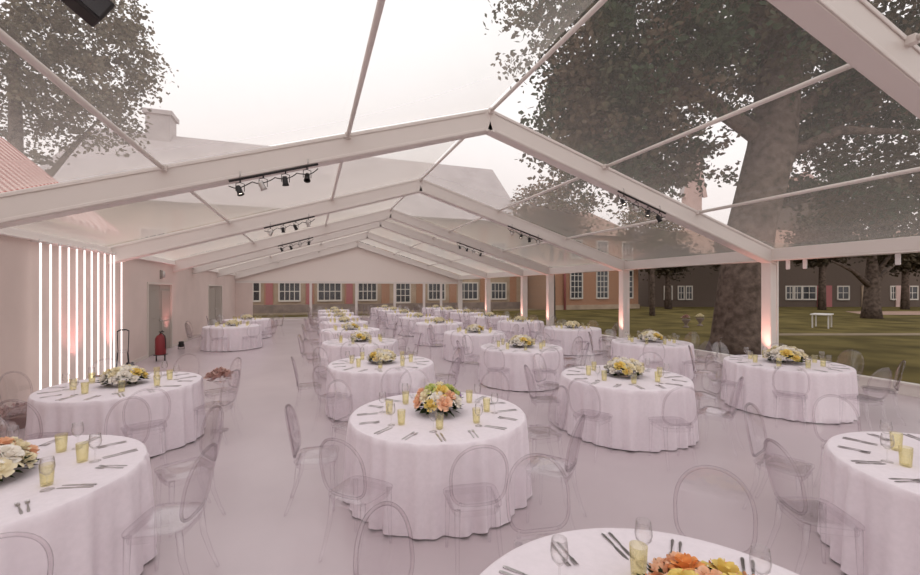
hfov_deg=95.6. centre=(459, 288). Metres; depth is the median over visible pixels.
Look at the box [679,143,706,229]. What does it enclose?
gabled house
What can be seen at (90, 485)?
knife
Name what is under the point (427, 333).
round table
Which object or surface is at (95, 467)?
fork
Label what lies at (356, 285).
post
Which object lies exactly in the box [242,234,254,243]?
purlin
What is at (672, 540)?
fork
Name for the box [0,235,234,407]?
wall
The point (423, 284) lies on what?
post
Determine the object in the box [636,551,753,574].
flower arrangement
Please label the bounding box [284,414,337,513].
dining chair
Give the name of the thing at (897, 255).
strap
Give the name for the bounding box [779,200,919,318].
tree
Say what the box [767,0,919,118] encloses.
frame
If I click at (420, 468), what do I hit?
round table
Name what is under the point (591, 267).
trim
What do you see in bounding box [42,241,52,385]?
tube
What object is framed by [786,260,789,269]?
strap
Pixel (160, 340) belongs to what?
fire extinguisher
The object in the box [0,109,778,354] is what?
frame
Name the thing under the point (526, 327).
round table
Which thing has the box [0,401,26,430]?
heather
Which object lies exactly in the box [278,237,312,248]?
bar
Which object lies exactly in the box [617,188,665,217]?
bar
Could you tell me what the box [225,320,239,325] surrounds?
flower arrangement
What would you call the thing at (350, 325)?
flower arrangement
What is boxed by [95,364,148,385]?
flower arrangement
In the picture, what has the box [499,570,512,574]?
knife
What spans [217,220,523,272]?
ceiling
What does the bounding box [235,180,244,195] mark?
spotlight
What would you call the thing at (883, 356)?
ground
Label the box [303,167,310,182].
spotlight
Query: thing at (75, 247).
tube
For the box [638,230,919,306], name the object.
house
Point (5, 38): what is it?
purlin
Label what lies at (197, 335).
baseboard
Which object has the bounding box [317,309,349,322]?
round table
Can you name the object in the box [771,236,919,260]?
trim
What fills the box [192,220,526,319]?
frame
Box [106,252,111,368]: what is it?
tube
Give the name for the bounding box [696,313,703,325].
urn
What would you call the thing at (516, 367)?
round table
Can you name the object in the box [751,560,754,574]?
knife
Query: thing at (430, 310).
round table
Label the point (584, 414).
dining chair
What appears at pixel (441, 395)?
flower arrangement
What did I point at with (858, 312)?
path
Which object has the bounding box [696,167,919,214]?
purlin
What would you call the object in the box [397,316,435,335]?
round table
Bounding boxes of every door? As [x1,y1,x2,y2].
[147,282,172,357]
[208,284,221,325]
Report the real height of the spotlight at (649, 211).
0.246 m
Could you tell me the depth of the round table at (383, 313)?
23.65 m
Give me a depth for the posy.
5.80 m
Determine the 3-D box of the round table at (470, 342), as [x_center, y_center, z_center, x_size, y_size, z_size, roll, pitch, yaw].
[0.418,1.618,12.000,1.828,0.740,1.849,0,0,-13]
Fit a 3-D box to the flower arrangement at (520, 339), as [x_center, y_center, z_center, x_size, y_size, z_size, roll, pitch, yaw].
[1.320,1.110,8.955,0.563,0.271,0.614,0,0,-19]
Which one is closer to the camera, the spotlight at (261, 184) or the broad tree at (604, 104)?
the spotlight at (261, 184)
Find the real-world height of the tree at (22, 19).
19.795 m
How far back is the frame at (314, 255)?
28.46 m
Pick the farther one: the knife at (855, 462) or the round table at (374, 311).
the round table at (374, 311)
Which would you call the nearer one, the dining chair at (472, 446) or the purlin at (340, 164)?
the dining chair at (472, 446)
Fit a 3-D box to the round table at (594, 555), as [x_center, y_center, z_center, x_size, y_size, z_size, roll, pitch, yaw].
[0.788,1.618,1.334,1.856,0.740,1.877,0,0,-20]
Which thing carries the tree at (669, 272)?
on the ground
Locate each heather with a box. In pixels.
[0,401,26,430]
[0,408,10,432]
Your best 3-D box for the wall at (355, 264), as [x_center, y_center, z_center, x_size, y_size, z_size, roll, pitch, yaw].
[-7.099,-0.645,28.797,15.000,5.290,0.060,0,0,-20]
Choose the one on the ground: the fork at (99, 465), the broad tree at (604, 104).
the broad tree at (604, 104)
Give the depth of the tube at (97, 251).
9.00 m
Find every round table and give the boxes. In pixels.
[0,435,156,574]
[24,371,205,456]
[200,324,261,351]
[222,318,271,337]
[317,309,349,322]
[318,312,353,327]
[318,315,359,333]
[318,320,367,341]
[318,327,380,355]
[320,337,398,377]
[325,355,434,421]
[342,392,531,539]
[370,307,397,319]
[377,309,408,323]
[386,312,417,328]
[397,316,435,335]
[414,321,462,345]
[422,307,445,315]
[434,309,462,320]
[442,329,505,362]
[449,312,483,328]
[470,315,508,329]
[478,342,563,390]
[480,528,798,574]
[497,320,543,342]
[543,326,601,355]
[556,365,698,451]
[610,338,695,379]
[721,355,859,423]
[817,431,919,574]
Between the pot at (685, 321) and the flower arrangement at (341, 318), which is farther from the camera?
the pot at (685, 321)
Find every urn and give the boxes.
[682,314,689,327]
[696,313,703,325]
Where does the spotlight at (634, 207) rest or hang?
hanging from the bar at (623, 193)
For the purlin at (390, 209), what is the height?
0.080 m
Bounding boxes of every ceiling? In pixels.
[13,140,455,245]
[106,178,598,267]
[216,231,486,275]
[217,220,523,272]
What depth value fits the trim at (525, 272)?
21.12 m
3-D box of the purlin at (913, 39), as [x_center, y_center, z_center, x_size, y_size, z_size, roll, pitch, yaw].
[5.326,-2.445,1.651,0.090,0.080,5.320,0,0,-20]
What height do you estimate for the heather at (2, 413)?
0.425 m
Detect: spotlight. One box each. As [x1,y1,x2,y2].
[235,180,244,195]
[258,175,267,190]
[281,171,289,185]
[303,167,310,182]
[620,195,626,206]
[632,200,638,211]
[645,206,650,216]
[656,211,661,222]
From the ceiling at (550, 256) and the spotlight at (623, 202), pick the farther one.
the ceiling at (550, 256)
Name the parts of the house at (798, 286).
pane, pane, pane, pane, pane, pane, pane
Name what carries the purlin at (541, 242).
attached to the frame at (132, 250)
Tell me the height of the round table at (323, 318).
0.740 m
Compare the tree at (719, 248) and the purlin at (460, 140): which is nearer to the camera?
the purlin at (460, 140)
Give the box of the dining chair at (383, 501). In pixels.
[353,501,414,574]
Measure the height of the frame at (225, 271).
5.245 m
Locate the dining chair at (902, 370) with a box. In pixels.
[863,370,902,422]
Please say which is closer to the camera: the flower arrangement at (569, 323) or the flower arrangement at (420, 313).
the flower arrangement at (569, 323)
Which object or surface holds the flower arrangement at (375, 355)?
on the round table at (364, 387)
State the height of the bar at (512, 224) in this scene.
0.583 m
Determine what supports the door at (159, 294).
in the wall at (19, 258)
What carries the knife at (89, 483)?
on the round table at (83, 528)
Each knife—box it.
[56,485,93,488]
[62,483,96,485]
[102,448,136,457]
[103,450,137,458]
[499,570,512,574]
[503,565,526,574]
[601,533,628,559]
[608,532,634,558]
[740,557,744,573]
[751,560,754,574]
[843,438,877,445]
[851,460,879,462]
[855,462,885,464]
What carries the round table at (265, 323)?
on the floor
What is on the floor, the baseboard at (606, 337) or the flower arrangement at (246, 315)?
the baseboard at (606, 337)
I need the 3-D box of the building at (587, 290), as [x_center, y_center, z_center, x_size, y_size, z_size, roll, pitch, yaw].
[12.418,-3.440,48.042,11.900,11.120,11.000,0,0,-20]
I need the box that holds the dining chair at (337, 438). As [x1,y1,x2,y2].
[320,438,392,555]
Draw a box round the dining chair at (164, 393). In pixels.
[120,393,166,458]
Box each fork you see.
[14,502,22,513]
[25,499,29,511]
[95,467,123,468]
[99,465,126,466]
[550,542,570,566]
[557,541,578,564]
[669,539,673,554]
[888,478,919,480]
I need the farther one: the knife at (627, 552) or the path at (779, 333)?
the path at (779, 333)
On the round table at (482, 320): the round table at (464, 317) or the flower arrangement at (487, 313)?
the flower arrangement at (487, 313)
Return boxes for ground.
[253,306,919,383]
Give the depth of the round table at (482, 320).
18.13 m
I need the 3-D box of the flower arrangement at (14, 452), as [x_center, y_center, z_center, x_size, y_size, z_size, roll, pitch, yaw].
[-3.127,1.114,2.706,0.592,0.262,0.555,0,0,-43]
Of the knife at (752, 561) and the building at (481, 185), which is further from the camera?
the building at (481, 185)
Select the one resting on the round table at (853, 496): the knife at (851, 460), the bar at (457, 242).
the knife at (851, 460)
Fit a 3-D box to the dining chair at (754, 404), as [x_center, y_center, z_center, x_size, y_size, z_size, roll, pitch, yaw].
[2.832,1.534,3.720,0.429,0.939,0.472,0,0,-38]
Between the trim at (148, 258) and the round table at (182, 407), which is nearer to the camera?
the round table at (182, 407)
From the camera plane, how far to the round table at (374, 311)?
26.67 m
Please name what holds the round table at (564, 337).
on the floor
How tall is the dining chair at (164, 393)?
0.939 m
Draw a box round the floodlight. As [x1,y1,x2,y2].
[60,0,114,26]
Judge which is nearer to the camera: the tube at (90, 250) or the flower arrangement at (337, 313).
the tube at (90, 250)
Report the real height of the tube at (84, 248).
2.840 m
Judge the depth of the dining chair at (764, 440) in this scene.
2.88 m
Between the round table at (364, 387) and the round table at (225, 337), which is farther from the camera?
the round table at (225, 337)
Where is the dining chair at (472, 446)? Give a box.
[444,446,508,564]
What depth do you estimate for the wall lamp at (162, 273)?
13.11 m
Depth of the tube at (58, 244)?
7.61 m
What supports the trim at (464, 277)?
attached to the frame at (225, 271)
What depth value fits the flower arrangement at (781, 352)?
6.90 m
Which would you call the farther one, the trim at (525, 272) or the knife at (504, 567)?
the trim at (525, 272)
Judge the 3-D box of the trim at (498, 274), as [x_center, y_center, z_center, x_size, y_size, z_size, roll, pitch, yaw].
[2.556,-0.823,24.115,0.280,0.295,4.630,0,0,-20]
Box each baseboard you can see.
[0,333,200,418]
[270,316,369,319]
[602,334,618,341]
[694,349,731,361]
[857,374,919,397]
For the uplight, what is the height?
0.250 m
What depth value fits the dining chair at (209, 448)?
2.95 m
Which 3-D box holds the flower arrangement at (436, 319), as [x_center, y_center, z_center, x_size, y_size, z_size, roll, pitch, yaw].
[-0.782,1.135,15.319,0.480,0.222,0.521,0,0,-12]
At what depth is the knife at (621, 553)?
2.01 m
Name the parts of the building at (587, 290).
pane, pane, pane, pane, pane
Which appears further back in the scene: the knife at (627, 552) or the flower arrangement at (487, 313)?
the flower arrangement at (487, 313)
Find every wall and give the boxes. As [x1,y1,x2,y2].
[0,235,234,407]
[235,247,457,318]
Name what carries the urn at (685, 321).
on the ground
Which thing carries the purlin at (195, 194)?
attached to the frame at (132, 250)
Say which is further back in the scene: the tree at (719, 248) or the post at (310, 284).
the tree at (719, 248)
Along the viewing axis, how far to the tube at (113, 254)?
9.71 m
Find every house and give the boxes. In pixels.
[0,137,105,246]
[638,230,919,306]
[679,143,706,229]
[776,172,860,229]
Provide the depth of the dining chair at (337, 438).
3.12 m
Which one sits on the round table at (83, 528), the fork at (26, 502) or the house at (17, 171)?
the fork at (26, 502)
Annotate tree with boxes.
[0,0,178,177]
[483,0,919,354]
[505,176,624,318]
[598,192,699,315]
[635,241,708,308]
[700,240,723,273]
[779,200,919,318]
[783,225,855,309]
[861,235,919,309]
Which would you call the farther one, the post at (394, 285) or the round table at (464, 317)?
the post at (394, 285)
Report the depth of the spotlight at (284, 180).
6.35 m
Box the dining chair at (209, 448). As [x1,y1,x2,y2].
[123,448,215,573]
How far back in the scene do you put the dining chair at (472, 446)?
2.94 m
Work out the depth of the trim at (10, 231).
7.38 m
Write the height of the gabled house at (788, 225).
21.750 m
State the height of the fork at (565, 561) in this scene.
0.008 m
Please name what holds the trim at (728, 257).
attached to the frame at (46, 202)
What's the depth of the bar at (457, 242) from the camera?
18.03 m
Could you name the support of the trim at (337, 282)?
attached to the wall at (355, 264)
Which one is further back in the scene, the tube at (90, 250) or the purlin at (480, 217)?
the purlin at (480, 217)
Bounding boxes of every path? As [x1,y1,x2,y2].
[253,308,539,315]
[779,333,919,334]
[846,311,919,314]
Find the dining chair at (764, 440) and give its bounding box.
[763,440,864,573]
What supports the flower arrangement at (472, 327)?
on the round table at (470, 342)
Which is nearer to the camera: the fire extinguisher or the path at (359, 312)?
the fire extinguisher
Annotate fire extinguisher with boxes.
[153,330,166,360]
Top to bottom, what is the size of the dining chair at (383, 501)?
0.939 m
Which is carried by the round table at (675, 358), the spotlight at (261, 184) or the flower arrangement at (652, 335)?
the flower arrangement at (652, 335)
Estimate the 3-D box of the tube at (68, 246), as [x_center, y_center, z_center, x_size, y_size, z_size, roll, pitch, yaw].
[-7.462,0.580,7.884,0.156,2.840,0.054,0,0,-20]
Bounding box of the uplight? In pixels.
[178,341,184,348]
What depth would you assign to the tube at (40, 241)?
7.06 m
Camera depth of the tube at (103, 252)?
9.27 m
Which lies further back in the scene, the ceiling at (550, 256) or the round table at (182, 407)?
the ceiling at (550, 256)
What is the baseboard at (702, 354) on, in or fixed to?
on the floor
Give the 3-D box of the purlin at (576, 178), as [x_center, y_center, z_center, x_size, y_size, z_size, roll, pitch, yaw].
[2.014,-2.445,10.853,0.090,0.080,4.840,0,0,-20]
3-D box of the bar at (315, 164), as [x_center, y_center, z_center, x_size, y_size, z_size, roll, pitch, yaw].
[-2.812,-1.769,6.338,1.251,0.581,0.104,0,0,-20]
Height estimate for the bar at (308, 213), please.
0.581 m
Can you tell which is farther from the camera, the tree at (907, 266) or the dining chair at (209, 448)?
the tree at (907, 266)
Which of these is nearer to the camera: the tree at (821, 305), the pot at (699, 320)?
the pot at (699, 320)
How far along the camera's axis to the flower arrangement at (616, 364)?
5.85 m
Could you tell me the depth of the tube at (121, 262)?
10.10 m
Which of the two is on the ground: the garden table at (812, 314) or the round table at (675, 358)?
the garden table at (812, 314)
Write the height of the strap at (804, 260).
0.225 m
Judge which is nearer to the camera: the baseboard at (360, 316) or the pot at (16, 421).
the pot at (16, 421)
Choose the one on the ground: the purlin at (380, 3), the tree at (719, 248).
the tree at (719, 248)
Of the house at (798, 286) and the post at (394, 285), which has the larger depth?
the house at (798, 286)
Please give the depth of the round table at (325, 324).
15.32 m
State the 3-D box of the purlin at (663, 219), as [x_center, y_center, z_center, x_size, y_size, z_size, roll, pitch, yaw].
[4.367,-1.685,11.699,0.090,0.080,4.840,0,0,-20]
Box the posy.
[203,366,234,432]
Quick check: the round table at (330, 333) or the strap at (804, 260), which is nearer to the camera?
the strap at (804, 260)
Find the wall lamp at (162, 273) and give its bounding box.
[160,270,164,278]
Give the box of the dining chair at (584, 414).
[526,414,584,522]
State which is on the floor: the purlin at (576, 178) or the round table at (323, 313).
the round table at (323, 313)
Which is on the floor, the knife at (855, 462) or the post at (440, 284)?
the post at (440, 284)
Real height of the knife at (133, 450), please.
0.006 m
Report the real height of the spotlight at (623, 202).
0.253 m
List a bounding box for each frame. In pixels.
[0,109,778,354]
[108,179,629,337]
[173,209,553,326]
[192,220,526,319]
[217,232,490,313]
[234,242,461,309]
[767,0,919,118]
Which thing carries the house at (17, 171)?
on the ground
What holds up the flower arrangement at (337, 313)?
on the round table at (323, 318)
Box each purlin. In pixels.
[0,28,166,171]
[190,191,230,223]
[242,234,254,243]
[330,162,342,200]
[345,0,384,138]
[389,196,404,210]
[419,139,463,180]
[448,217,482,231]
[488,0,607,113]
[497,177,579,211]
[502,242,544,251]
[565,218,667,239]
[602,64,852,168]
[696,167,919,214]
[904,33,919,46]
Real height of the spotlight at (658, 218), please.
0.252 m
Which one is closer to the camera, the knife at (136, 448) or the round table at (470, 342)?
the knife at (136, 448)
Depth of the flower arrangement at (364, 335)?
9.78 m
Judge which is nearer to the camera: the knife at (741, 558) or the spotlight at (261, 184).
the knife at (741, 558)
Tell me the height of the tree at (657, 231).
10.282 m
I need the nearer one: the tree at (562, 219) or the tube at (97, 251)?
the tube at (97, 251)
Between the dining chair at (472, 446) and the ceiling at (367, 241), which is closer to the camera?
the dining chair at (472, 446)
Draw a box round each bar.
[228,159,317,188]
[264,213,314,231]
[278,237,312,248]
[457,242,483,253]
[508,224,542,240]
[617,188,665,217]
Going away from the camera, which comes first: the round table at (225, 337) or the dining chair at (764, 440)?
the dining chair at (764, 440)
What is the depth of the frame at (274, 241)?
16.59 m
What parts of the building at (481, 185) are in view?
pane, door, pane, door, pane, door, pane, pane, pane, pane, pane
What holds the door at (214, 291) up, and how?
in the wall at (19, 258)
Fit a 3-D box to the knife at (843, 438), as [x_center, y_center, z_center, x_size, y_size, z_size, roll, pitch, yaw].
[3.254,1.244,3.397,0.018,0.006,0.210,0,0,-39]
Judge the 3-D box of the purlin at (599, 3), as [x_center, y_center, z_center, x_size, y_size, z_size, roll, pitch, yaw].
[1.277,-3.205,5.518,0.090,0.080,4.340,0,0,-20]
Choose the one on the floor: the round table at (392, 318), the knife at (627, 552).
the round table at (392, 318)
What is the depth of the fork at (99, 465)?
2.93 m
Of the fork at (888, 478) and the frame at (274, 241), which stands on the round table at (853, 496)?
the fork at (888, 478)
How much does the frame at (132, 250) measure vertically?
5.245 m
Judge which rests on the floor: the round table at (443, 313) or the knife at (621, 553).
the round table at (443, 313)
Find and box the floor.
[0,317,919,574]
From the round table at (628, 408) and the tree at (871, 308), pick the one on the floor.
the round table at (628, 408)
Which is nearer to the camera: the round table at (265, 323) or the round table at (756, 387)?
the round table at (756, 387)
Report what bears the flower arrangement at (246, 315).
on the round table at (265, 323)
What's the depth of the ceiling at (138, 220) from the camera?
9.10 m
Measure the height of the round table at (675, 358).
0.740 m
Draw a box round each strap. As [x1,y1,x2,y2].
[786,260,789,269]
[803,259,806,268]
[895,253,900,264]
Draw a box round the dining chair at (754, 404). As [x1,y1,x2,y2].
[745,404,813,508]
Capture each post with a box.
[309,283,311,318]
[355,284,357,315]
[393,284,395,306]
[423,284,424,307]
[440,284,441,306]
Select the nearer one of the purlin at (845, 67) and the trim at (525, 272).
the purlin at (845, 67)
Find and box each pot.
[2,412,26,430]
[682,319,689,327]
[696,318,703,325]
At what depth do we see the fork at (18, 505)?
2.35 m
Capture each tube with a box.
[30,239,42,389]
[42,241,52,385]
[53,243,61,383]
[61,244,70,381]
[71,246,78,380]
[78,247,85,378]
[83,249,92,377]
[93,250,99,374]
[100,251,105,371]
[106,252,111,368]
[107,253,115,367]
[121,262,121,365]
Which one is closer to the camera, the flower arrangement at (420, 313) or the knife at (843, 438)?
the knife at (843, 438)
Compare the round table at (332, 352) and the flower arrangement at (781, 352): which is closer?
the flower arrangement at (781, 352)
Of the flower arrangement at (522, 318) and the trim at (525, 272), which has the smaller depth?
the flower arrangement at (522, 318)
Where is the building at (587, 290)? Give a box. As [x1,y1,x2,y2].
[521,209,639,309]
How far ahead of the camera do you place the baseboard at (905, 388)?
8.06 m
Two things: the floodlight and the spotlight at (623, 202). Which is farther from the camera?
the spotlight at (623, 202)
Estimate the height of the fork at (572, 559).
0.008 m
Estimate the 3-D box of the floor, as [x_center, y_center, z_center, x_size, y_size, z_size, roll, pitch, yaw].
[-0.853,2.065,11.171,15.420,0.130,37.600,0,0,-20]
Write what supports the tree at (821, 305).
on the ground
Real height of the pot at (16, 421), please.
0.200 m
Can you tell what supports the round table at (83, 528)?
on the floor
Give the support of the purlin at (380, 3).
attached to the frame at (855, 31)
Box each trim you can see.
[0,227,112,253]
[137,256,175,264]
[235,281,457,283]
[459,275,482,279]
[487,272,516,277]
[523,270,543,275]
[549,264,616,273]
[624,252,757,269]
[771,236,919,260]
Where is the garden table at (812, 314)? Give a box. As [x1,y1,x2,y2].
[810,313,833,328]
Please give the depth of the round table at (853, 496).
2.86 m
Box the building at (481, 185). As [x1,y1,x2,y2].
[39,107,522,312]
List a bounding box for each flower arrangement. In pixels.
[0,436,42,481]
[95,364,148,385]
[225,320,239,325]
[241,314,252,318]
[335,312,344,315]
[338,316,349,321]
[342,322,357,328]
[350,331,371,340]
[367,348,396,362]
[413,312,423,316]
[413,381,463,415]
[433,317,444,322]
[465,324,484,331]
[485,312,494,315]
[508,334,535,346]
[514,316,525,320]
[564,321,579,327]
[603,357,644,376]
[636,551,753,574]
[638,330,664,341]
[762,345,807,362]

